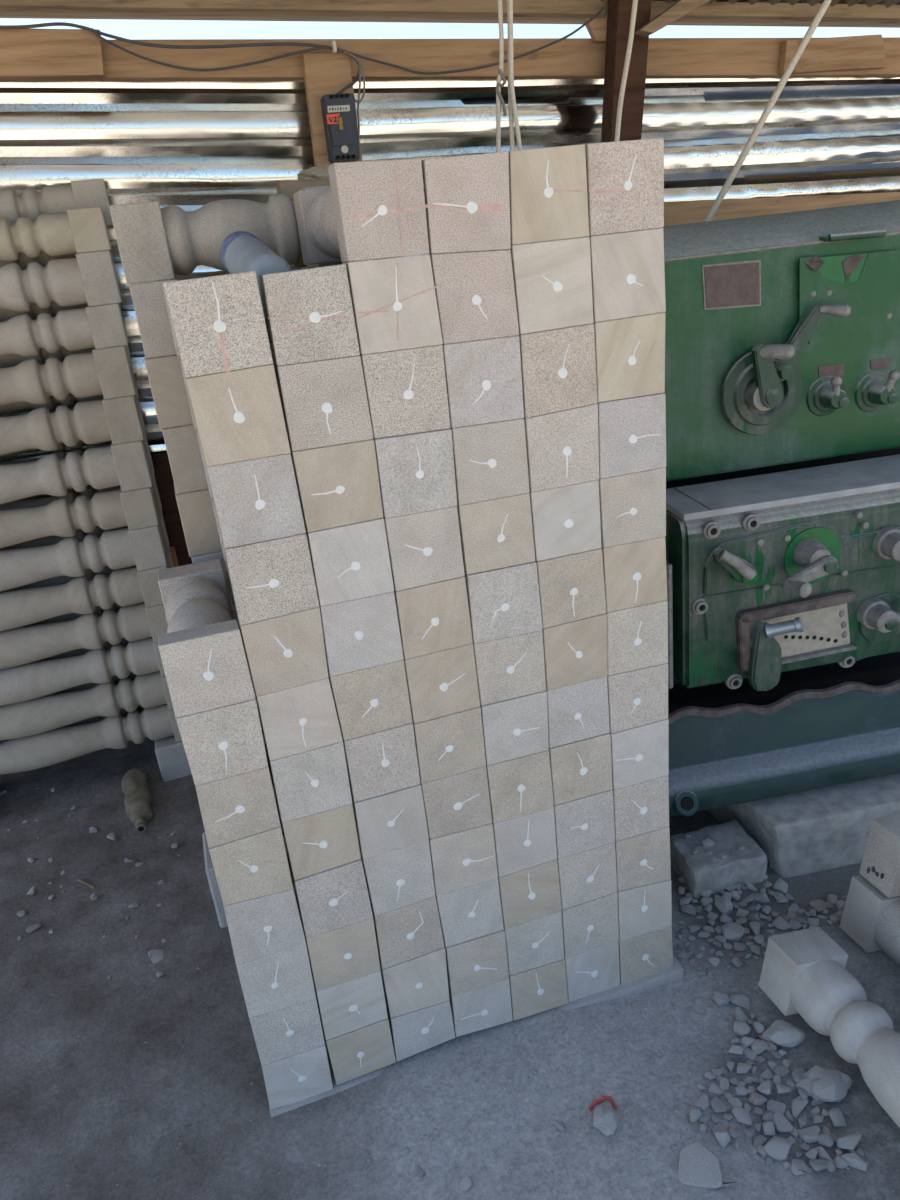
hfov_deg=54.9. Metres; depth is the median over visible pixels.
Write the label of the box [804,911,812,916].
chip
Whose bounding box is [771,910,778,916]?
chip
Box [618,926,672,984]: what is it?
baluster
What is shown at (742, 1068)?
chip
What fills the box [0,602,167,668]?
baluster
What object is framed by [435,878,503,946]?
baluster
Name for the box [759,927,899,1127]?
baluster
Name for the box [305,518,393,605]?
baluster
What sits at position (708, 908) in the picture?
chip
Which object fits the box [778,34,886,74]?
board
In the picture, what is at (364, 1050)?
baluster
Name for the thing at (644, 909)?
baluster
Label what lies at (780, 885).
chip
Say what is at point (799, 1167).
chip
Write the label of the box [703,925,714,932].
chip
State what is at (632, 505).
baluster
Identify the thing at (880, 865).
baluster
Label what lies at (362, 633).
baluster
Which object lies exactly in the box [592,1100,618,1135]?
chip
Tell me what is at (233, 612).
baluster
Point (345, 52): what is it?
power cable
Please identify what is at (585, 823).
baluster
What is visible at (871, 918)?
baluster
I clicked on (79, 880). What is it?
wood splinter
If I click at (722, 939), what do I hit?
chip
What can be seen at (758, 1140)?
chip
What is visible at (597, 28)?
stub
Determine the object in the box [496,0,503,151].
rope
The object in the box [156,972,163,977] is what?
chip
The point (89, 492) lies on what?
baluster
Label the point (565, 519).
baluster
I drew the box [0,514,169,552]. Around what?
baluster
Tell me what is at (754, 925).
chip
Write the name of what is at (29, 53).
board
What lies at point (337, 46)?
power cable
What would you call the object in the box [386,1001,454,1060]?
baluster
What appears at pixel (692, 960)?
chip
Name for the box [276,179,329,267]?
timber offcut
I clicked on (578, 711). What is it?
baluster
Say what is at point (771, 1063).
chip
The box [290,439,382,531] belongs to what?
baluster
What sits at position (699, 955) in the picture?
chip
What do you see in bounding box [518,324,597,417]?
baluster
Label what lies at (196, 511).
baluster
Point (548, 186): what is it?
baluster
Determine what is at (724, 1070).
chip
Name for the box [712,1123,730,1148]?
chip
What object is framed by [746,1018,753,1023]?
chip
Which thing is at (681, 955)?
chip
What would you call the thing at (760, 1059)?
chip
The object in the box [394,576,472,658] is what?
baluster
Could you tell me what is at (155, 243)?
baluster
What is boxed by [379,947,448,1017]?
baluster
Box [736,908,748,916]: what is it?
chip
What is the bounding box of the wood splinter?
[77,879,94,888]
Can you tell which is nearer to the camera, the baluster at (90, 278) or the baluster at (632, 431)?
the baluster at (632, 431)
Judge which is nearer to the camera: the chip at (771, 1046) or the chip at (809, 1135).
the chip at (809, 1135)
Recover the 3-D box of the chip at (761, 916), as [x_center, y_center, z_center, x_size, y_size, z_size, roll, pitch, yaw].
[0.705,0.715,1.953,0.017,0.012,0.014,-2,22,11]
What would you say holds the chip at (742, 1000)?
on the ground
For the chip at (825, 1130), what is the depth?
1.49 m
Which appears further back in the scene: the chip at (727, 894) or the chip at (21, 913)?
the chip at (21, 913)
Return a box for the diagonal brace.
[634,0,710,36]
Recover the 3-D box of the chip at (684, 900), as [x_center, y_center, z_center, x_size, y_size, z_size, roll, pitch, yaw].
[0.548,0.700,2.011,0.026,0.015,0.028,4,24,24]
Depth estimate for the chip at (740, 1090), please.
1.57 m
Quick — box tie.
[495,69,506,115]
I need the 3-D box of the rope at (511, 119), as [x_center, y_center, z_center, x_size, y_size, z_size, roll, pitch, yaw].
[0.130,-1.271,1.861,0.053,0.688,0.010,-12,23,-15]
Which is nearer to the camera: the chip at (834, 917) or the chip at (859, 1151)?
the chip at (859, 1151)
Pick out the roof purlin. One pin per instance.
(408, 11)
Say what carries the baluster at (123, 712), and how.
on the support block at (171, 756)
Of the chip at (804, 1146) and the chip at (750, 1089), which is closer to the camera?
the chip at (804, 1146)
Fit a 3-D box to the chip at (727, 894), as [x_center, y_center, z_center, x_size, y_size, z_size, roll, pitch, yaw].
[0.643,0.689,2.004,0.022,0.020,0.027,-7,22,-1]
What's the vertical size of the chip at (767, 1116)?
0.018 m
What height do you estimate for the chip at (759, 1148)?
0.013 m
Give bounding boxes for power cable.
[0,22,360,95]
[91,7,604,74]
[337,46,360,139]
[344,51,364,102]
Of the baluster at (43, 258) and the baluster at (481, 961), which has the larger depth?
the baluster at (43, 258)
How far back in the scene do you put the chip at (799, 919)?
1.93 m
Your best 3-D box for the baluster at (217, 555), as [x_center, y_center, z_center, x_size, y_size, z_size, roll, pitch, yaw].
[-0.315,-0.086,1.781,0.405,0.123,0.122,-12,23,-15]
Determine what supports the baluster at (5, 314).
on the baluster at (10, 360)
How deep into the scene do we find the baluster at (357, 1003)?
1.59 m
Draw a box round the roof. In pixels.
[579,0,899,7]
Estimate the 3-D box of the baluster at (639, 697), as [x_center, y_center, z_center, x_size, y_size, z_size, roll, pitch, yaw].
[0.284,0.115,1.738,0.120,0.119,0.385,-12,23,-15]
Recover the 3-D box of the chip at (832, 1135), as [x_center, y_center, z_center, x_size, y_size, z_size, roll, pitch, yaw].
[0.656,0.922,1.484,0.016,0.008,0.018,-9,22,-6]
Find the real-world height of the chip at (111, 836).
0.021 m
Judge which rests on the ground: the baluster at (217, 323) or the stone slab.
the stone slab
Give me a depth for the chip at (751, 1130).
1.49 m
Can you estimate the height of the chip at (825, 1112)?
0.006 m
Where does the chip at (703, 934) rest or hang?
on the ground
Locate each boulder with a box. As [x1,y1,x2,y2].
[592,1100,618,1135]
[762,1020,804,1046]
[795,1065,851,1101]
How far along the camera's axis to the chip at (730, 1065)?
1.62 m
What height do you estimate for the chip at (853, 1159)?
0.016 m
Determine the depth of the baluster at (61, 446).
2.48 m
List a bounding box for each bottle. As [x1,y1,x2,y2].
[121,768,152,832]
[220,231,291,301]
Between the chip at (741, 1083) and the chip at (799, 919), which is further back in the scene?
the chip at (799, 919)
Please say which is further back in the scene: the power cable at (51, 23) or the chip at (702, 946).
the power cable at (51, 23)
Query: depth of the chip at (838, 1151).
1.45 m
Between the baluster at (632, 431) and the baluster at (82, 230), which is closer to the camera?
the baluster at (632, 431)
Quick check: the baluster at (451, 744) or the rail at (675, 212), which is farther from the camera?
the rail at (675, 212)
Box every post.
[151,452,192,565]
[301,52,361,167]
[601,0,651,142]
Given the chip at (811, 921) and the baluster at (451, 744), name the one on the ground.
the chip at (811, 921)
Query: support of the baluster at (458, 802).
on the baluster at (465, 858)
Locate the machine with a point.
(782, 330)
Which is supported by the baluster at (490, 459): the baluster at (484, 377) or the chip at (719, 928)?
the baluster at (484, 377)
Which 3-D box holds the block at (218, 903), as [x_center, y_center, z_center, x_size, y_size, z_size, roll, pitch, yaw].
[-0.531,0.680,2.138,0.112,0.190,0.165,-12,23,-15]
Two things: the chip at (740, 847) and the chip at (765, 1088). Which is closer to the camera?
the chip at (765, 1088)
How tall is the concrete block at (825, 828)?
0.171 m
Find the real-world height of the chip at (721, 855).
0.009 m
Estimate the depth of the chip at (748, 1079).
1.60 m
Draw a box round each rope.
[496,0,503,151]
[507,0,514,150]
[508,0,521,149]
[614,0,637,141]
[704,0,831,221]
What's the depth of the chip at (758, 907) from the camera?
1.97 m
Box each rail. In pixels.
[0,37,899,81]
[664,192,899,225]
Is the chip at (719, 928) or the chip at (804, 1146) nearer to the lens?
the chip at (804, 1146)
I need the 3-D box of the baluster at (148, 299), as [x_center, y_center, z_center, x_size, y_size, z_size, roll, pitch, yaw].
[-0.366,-0.540,1.598,0.405,0.123,0.122,-12,23,-15]
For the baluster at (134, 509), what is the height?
0.110 m
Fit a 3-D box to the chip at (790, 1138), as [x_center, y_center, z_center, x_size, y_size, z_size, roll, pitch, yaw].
[0.584,0.929,1.485,0.019,0.005,0.014,-19,25,-29]
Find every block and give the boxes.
[155,736,191,781]
[202,832,227,927]
[670,820,766,897]
[708,773,899,877]
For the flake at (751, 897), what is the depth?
2.00 m
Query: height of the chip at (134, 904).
0.010 m
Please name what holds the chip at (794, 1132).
on the ground
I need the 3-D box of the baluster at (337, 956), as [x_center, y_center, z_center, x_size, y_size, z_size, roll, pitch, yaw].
[-0.247,0.572,1.720,0.123,0.124,0.385,-12,23,-15]
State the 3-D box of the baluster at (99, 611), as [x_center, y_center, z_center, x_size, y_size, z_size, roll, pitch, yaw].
[-1.224,0.077,2.646,0.780,0.114,0.116,-12,23,-15]
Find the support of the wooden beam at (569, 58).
attached to the wall
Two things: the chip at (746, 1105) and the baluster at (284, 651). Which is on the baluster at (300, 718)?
the baluster at (284, 651)
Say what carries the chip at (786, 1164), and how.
on the ground
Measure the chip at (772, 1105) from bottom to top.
0.012 m
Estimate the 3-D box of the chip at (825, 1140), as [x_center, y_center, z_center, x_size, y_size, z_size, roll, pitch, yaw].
[0.638,0.920,1.475,0.026,0.018,0.019,11,26,34]
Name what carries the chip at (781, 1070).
on the ground
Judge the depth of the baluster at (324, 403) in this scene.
1.22 m
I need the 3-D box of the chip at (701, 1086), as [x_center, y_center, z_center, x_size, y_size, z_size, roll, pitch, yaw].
[0.461,0.892,1.587,0.016,0.009,0.015,-11,22,-12]
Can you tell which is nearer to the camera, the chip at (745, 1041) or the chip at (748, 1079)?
the chip at (748, 1079)
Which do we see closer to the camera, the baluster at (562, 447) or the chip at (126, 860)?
the baluster at (562, 447)
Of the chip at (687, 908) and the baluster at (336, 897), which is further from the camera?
the chip at (687, 908)
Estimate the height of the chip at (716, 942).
0.017 m
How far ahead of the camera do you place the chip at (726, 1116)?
1.53 m
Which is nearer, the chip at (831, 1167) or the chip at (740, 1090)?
the chip at (831, 1167)
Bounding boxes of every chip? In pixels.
[16,910,26,916]
[27,857,34,862]
[27,886,35,895]
[89,826,97,832]
[90,893,97,900]
[107,833,116,840]
[123,858,133,864]
[128,902,138,907]
[135,862,143,866]
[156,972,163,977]
[677,952,685,958]
[678,887,684,894]
[680,897,692,904]
[680,904,695,914]
[685,892,692,897]
[688,923,703,933]
[688,936,695,940]
[688,957,694,964]
[689,1122,698,1127]
[690,1108,700,1121]
[693,952,703,958]
[694,905,701,911]
[694,1094,709,1110]
[695,969,704,975]
[696,1083,706,1089]
[698,930,710,937]
[698,943,708,950]
[698,1115,710,1124]
[698,1122,707,1132]
[700,897,712,906]
[701,889,711,896]
[702,839,713,847]
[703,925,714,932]
[704,904,711,911]
[704,1071,716,1079]
[707,911,717,919]
[707,919,714,925]
[707,956,719,966]
[708,1083,728,1094]
[710,1069,722,1076]
[710,1096,727,1114]
[711,1115,720,1123]
[712,938,721,947]
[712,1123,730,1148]
[714,895,732,914]
[714,935,726,942]
[715,926,721,932]
[715,951,723,955]
[716,853,726,858]
[717,1076,728,1089]
[720,914,732,923]
[720,1065,727,1073]
[720,1119,728,1127]
[722,892,731,900]
[722,922,745,940]
[723,942,732,949]
[723,1112,732,1121]
[724,1044,743,1059]
[724,1092,731,1098]
[725,884,736,890]
[727,1061,734,1075]
[728,1077,739,1085]
[728,1097,742,1108]
[728,1127,738,1137]
[729,993,749,1009]
[730,890,739,899]
[731,1036,740,1043]
[732,902,739,907]
[732,956,742,966]
[732,1107,752,1125]
[732,1139,739,1148]
[733,1020,750,1036]
[734,942,745,950]
[735,917,747,924]
[735,1007,748,1022]
[736,844,744,849]
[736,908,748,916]
[736,1086,747,1095]
[737,1062,751,1073]
[738,1081,745,1086]
[739,901,746,907]
[740,1036,754,1047]
[741,882,757,891]
[744,1048,756,1060]
[744,1077,752,1083]
[744,1103,750,1111]
[744,1124,756,1136]
[745,1060,753,1064]
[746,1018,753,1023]
[747,1086,755,1095]
[748,913,759,921]
[748,1091,766,1104]
[748,1144,756,1153]
[749,921,759,934]
[750,945,760,953]
[751,1039,767,1054]
[751,1066,756,1074]
[751,1076,760,1082]
[752,1135,766,1146]
[753,1021,764,1033]
[753,1123,761,1132]
[754,893,769,902]
[754,935,763,943]
[754,1107,763,1114]
[755,904,762,910]
[755,1056,764,1062]
[756,1145,766,1156]
[757,1080,771,1095]
[759,914,766,918]
[760,1068,772,1079]
[761,1110,772,1121]
[762,905,771,914]
[762,1121,774,1135]
[763,880,772,887]
[763,1136,791,1161]
[766,1041,776,1050]
[766,1050,782,1057]
[766,1099,785,1114]
[766,1156,773,1164]
[767,890,788,902]
[768,1060,776,1070]
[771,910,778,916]
[771,1109,793,1133]
[772,916,789,929]
[772,1065,789,1076]
[772,1074,781,1084]
[773,878,787,893]
[776,1083,799,1093]
[778,1049,786,1055]
[780,915,788,920]
[782,1059,789,1067]
[782,1160,791,1168]
[784,893,793,899]
[784,1110,794,1121]
[786,1079,795,1087]
[787,910,796,918]
[787,1136,795,1143]
[788,903,798,913]
[789,918,801,929]
[790,1126,797,1137]
[790,1159,810,1175]
[791,1067,805,1082]
[794,917,807,923]
[795,1150,802,1157]
[797,1087,807,1100]
[797,1125,820,1143]
[798,908,805,913]
[798,1115,807,1128]
[799,1143,809,1150]
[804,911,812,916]
[804,917,818,926]
[805,1146,833,1162]
[806,1148,817,1158]
[809,899,825,912]
[809,909,815,915]
[809,1159,827,1171]
[811,1098,822,1104]
[811,1106,820,1114]
[813,1114,823,1123]
[817,914,826,918]
[818,1134,832,1146]
[820,1126,830,1135]
[821,1108,828,1115]
[824,1159,835,1171]
[825,902,833,907]
[827,894,837,903]
[829,914,838,922]
[829,1107,846,1126]
[830,1133,836,1141]
[833,1156,847,1168]
[835,1147,842,1155]
[836,900,845,909]
[836,909,843,921]
[840,1148,870,1170]
[856,1148,863,1156]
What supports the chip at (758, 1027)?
on the ground
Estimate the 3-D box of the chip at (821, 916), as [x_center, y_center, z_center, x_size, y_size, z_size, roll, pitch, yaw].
[0.839,0.707,1.948,0.030,0.009,0.019,-24,28,-37]
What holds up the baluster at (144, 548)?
on the baluster at (128, 586)
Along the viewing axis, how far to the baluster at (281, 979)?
1.52 m
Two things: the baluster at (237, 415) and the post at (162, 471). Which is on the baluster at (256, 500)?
the baluster at (237, 415)
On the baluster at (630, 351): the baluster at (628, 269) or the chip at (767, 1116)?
the baluster at (628, 269)
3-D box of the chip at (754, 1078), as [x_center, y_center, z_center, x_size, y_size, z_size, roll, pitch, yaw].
[0.562,0.883,1.594,0.016,0.009,0.016,-8,22,-4]
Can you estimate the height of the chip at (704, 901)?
0.022 m
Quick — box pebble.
[712,991,729,1005]
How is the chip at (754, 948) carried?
on the ground
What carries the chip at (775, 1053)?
on the ground
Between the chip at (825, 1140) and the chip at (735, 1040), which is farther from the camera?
the chip at (735, 1040)
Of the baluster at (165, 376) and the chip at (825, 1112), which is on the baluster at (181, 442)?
the baluster at (165, 376)
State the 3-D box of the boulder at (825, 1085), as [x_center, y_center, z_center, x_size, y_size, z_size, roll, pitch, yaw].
[0.673,0.870,1.562,0.074,0.041,0.080,-24,28,-37]
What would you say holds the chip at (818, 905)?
on the ground
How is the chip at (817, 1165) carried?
on the ground
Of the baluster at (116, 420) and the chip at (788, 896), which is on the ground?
the chip at (788, 896)
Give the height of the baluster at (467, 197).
0.124 m
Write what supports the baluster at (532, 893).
on the baluster at (538, 942)
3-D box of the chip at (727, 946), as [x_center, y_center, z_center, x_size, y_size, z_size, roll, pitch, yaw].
[0.607,0.756,1.887,0.020,0.010,0.028,-7,22,0]
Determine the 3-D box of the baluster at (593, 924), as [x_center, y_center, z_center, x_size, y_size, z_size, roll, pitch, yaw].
[0.221,0.583,1.885,0.119,0.123,0.385,-12,23,-15]
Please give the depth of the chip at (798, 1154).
1.46 m
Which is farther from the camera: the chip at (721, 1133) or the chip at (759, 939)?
the chip at (759, 939)
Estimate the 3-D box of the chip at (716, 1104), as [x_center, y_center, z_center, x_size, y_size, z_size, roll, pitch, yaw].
[0.478,0.904,1.547,0.029,0.015,0.034,-20,25,-30]
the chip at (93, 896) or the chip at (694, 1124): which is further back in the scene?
the chip at (93, 896)
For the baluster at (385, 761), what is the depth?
1.45 m
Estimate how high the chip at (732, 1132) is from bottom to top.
0.008 m
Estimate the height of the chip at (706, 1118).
0.010 m
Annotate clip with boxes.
[331,40,336,53]
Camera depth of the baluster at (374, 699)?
1.40 m
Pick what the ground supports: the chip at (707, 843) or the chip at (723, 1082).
the chip at (723, 1082)
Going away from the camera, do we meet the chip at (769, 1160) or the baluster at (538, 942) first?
the chip at (769, 1160)
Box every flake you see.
[25,924,41,932]
[414,1165,428,1179]
[459,1176,471,1190]
[553,1120,565,1131]
[678,1142,736,1189]
[742,893,755,909]
[790,1096,807,1117]
[836,1132,860,1152]
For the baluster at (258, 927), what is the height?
0.126 m
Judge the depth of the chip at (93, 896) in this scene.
2.22 m
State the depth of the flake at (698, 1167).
1.44 m
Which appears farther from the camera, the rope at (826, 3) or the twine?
the rope at (826, 3)
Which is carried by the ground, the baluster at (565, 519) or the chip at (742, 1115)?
the chip at (742, 1115)
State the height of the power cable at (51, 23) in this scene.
0.214 m
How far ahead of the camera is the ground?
1.68 m
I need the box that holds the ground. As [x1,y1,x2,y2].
[0,737,899,1199]
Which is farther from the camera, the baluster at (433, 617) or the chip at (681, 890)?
the chip at (681, 890)
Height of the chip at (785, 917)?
0.008 m
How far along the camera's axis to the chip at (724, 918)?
1.94 m
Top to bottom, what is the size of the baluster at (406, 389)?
0.123 m
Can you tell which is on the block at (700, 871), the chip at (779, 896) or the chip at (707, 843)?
the chip at (707, 843)
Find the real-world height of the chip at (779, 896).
0.022 m
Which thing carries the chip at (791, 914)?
on the ground
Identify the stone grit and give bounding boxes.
[1,898,899,1199]
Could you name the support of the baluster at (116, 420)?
on the baluster at (126, 465)
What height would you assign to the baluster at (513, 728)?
0.119 m
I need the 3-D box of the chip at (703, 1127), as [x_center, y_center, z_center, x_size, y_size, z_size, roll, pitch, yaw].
[0.442,0.919,1.512,0.014,0.013,0.016,-6,22,2]
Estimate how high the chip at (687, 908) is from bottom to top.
0.015 m
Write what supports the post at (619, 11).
on the post foot
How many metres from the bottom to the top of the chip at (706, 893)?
0.020 m
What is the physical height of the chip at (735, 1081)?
0.008 m
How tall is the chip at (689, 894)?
0.010 m
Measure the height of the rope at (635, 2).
0.661 m
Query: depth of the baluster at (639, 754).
1.61 m
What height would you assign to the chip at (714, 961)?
0.011 m
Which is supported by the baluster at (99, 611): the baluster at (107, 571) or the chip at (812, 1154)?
the baluster at (107, 571)
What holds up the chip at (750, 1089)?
on the ground
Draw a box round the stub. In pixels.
[583,18,606,42]
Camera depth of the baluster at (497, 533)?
1.37 m
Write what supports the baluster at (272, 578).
on the baluster at (284, 651)
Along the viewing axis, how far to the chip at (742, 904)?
1.98 m
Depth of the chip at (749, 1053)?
1.64 m
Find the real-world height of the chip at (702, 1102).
0.012 m
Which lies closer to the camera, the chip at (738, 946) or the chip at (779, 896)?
the chip at (738, 946)
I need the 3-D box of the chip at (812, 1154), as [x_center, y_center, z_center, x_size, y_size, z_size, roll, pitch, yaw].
[0.608,0.931,1.456,0.017,0.017,0.021,8,26,32]
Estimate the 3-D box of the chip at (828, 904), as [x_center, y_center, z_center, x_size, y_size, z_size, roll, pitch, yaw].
[0.860,0.694,1.971,0.022,0.009,0.018,-11,22,-12]
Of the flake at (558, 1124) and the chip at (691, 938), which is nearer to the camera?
the flake at (558, 1124)
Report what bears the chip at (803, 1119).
on the ground
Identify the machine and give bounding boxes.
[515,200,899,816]
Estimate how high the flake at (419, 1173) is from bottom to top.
0.008 m
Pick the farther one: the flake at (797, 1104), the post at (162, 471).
the post at (162, 471)
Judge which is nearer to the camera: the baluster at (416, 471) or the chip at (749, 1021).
the baluster at (416, 471)
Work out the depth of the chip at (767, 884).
2.04 m
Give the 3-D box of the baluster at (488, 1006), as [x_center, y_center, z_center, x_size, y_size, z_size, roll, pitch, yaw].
[0.005,0.739,1.867,0.121,0.116,0.385,-12,23,-15]
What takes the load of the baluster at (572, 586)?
on the baluster at (575, 652)
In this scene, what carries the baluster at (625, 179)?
on the baluster at (628, 269)
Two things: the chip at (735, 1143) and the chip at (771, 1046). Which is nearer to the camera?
the chip at (735, 1143)
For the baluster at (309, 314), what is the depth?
1.18 m
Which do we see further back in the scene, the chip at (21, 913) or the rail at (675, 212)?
the rail at (675, 212)
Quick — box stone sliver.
[148,949,163,963]
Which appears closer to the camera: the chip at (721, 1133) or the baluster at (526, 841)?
the chip at (721, 1133)
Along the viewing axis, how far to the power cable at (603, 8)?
2.40 m
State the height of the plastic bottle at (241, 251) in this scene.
0.113 m
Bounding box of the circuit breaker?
[320,93,359,162]
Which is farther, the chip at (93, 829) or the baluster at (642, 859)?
the chip at (93, 829)
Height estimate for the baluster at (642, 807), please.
0.121 m
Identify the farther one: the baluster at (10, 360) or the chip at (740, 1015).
the baluster at (10, 360)
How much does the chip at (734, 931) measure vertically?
0.032 m
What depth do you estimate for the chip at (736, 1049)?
1.64 m
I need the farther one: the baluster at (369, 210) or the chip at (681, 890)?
the chip at (681, 890)
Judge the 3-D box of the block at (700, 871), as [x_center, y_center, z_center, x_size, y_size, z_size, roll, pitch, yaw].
[0.639,0.629,2.088,0.201,0.109,0.154,-10,22,-9]
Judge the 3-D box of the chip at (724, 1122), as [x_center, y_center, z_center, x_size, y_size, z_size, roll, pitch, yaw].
[0.482,0.918,1.523,0.013,0.008,0.017,-18,24,-26]
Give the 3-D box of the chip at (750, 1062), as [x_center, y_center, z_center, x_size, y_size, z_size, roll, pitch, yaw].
[0.563,0.871,1.630,0.015,0.006,0.012,-13,23,-16]
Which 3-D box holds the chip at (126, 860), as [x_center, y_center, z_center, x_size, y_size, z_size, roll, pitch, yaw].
[-0.882,0.715,2.357,0.025,0.011,0.039,8,26,31]
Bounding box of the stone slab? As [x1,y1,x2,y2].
[269,956,682,1116]
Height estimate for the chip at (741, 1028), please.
0.023 m
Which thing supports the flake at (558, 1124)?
on the ground
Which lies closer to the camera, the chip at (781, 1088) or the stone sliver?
the chip at (781, 1088)
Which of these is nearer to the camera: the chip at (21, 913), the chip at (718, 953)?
the chip at (718, 953)
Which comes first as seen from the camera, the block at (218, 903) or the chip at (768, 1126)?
the chip at (768, 1126)
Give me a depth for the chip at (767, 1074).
1.60 m
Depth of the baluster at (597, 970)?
1.76 m
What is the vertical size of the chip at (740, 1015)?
0.018 m
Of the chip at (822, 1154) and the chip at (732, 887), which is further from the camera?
the chip at (732, 887)
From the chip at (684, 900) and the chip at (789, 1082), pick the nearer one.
the chip at (789, 1082)
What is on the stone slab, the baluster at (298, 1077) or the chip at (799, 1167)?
the baluster at (298, 1077)
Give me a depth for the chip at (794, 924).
1.91 m
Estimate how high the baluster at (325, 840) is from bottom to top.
0.119 m
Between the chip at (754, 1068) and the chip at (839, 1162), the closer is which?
the chip at (839, 1162)
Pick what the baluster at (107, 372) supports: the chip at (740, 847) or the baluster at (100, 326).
the baluster at (100, 326)
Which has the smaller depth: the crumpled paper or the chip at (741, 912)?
the crumpled paper
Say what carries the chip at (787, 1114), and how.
on the ground
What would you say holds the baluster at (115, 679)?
on the baluster at (123, 712)
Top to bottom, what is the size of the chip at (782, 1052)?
0.012 m
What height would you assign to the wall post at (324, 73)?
0.397 m
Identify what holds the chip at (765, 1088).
on the ground
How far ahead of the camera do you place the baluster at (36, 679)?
2.56 m
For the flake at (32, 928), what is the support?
on the ground
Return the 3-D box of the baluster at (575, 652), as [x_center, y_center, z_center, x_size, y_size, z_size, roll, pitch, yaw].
[0.160,0.029,1.662,0.119,0.118,0.385,-12,23,-15]
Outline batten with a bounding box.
[170,546,178,566]
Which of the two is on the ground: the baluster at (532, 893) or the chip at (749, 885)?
the chip at (749, 885)
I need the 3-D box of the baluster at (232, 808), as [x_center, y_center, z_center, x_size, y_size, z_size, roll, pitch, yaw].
[-0.398,0.271,1.557,0.118,0.120,0.385,-12,23,-15]
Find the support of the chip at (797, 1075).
on the ground
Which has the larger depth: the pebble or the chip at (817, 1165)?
the pebble
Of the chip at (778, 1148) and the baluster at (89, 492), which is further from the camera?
the baluster at (89, 492)
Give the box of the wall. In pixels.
[0,77,899,499]
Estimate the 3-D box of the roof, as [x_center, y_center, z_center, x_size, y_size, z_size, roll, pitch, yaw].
[0.221,-1.563,1.455,8.400,0.801,2.710,-12,23,-15]
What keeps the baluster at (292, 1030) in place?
on the baluster at (298, 1077)
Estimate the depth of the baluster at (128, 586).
2.49 m
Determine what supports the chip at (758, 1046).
on the ground
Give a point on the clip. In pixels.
(333, 44)
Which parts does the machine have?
name plate, plate, feed lever, slot frame, tumbler lever, dial lever, lever knob, box lid, lever knob, slot frame, long lever, crank arm, index plate, slot frame, selector knob, knob plate, sheet panel, grab handle, selector knob, index plate, knob plate, dial handle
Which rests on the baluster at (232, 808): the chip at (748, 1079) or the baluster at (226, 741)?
the baluster at (226, 741)
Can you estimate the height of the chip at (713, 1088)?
0.022 m
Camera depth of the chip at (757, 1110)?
1.54 m
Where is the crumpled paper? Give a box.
[297,167,328,179]
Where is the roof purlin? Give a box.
[0,0,899,27]
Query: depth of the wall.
2.65 m
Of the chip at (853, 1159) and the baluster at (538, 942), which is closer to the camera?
the chip at (853, 1159)
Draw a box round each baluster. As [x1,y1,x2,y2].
[0,178,113,227]
[0,207,111,260]
[0,250,121,311]
[0,251,77,269]
[0,301,87,321]
[0,303,128,355]
[0,345,129,367]
[0,345,135,405]
[0,358,138,414]
[0,395,143,455]
[0,399,146,457]
[0,439,154,489]
[0,440,151,503]
[0,478,161,516]
[0,487,158,547]
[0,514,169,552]
[0,525,166,590]
[0,552,173,591]
[0,564,167,630]
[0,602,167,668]
[0,637,164,705]
[0,671,172,740]
[0,704,181,774]
[0,705,143,741]
[22,603,121,626]
[38,638,128,660]
[49,672,136,694]
[109,186,329,283]
[129,261,355,358]
[144,355,192,428]
[158,559,254,717]
[162,271,272,377]
[162,424,207,493]
[174,484,221,556]
[176,698,267,785]
[179,359,290,466]
[191,551,234,610]
[195,767,280,847]
[196,430,305,547]
[209,826,292,905]
[211,497,318,624]
[224,559,328,695]
[224,889,305,964]
[232,610,239,629]
[236,942,315,1017]
[237,619,342,760]
[249,999,324,1064]
[251,677,351,821]
[259,264,359,365]
[262,731,360,879]
[262,1045,332,1108]
[269,771,372,937]
[270,347,373,450]
[282,832,380,990]
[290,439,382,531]
[292,880,387,1039]
[293,158,428,264]
[302,925,395,1084]
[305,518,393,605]
[319,592,403,676]
[328,660,412,740]
[341,723,420,801]
[342,254,442,354]
[351,784,428,858]
[359,345,450,438]
[360,840,434,915]
[371,896,444,968]
[372,151,510,259]
[373,429,456,517]
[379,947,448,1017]
[383,506,464,590]
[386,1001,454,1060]
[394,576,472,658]
[403,643,479,722]
[412,707,485,782]
[420,766,491,838]
[429,250,518,343]
[429,823,497,895]
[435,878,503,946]
[442,336,523,427]
[444,930,508,995]
[448,979,512,1036]
[450,418,529,504]
[457,493,534,574]
[461,237,593,333]
[464,562,542,643]
[473,630,545,705]
[480,691,548,764]
[486,750,553,822]
[492,807,556,877]
[498,859,561,928]
[504,911,563,974]
[509,144,589,244]
[509,959,567,1020]
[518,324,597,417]
[524,404,598,491]
[529,480,601,560]
[535,548,606,627]
[542,613,607,689]
[546,676,609,747]
[549,733,612,804]
[554,790,614,858]
[557,842,616,909]
[562,892,618,958]
[564,942,619,1001]
[579,228,665,321]
[585,138,663,235]
[592,312,664,401]
[596,393,665,478]
[599,467,665,547]
[601,537,666,612]
[606,600,667,675]
[607,663,667,732]
[610,719,668,789]
[612,775,668,840]
[615,827,670,890]
[617,880,671,940]
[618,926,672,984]
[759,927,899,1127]
[840,875,899,964]
[859,815,899,897]
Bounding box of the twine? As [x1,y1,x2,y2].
[589,1096,616,1110]
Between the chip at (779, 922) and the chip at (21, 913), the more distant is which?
the chip at (21, 913)
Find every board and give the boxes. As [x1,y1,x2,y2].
[0,28,104,79]
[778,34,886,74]
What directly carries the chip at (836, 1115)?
on the ground

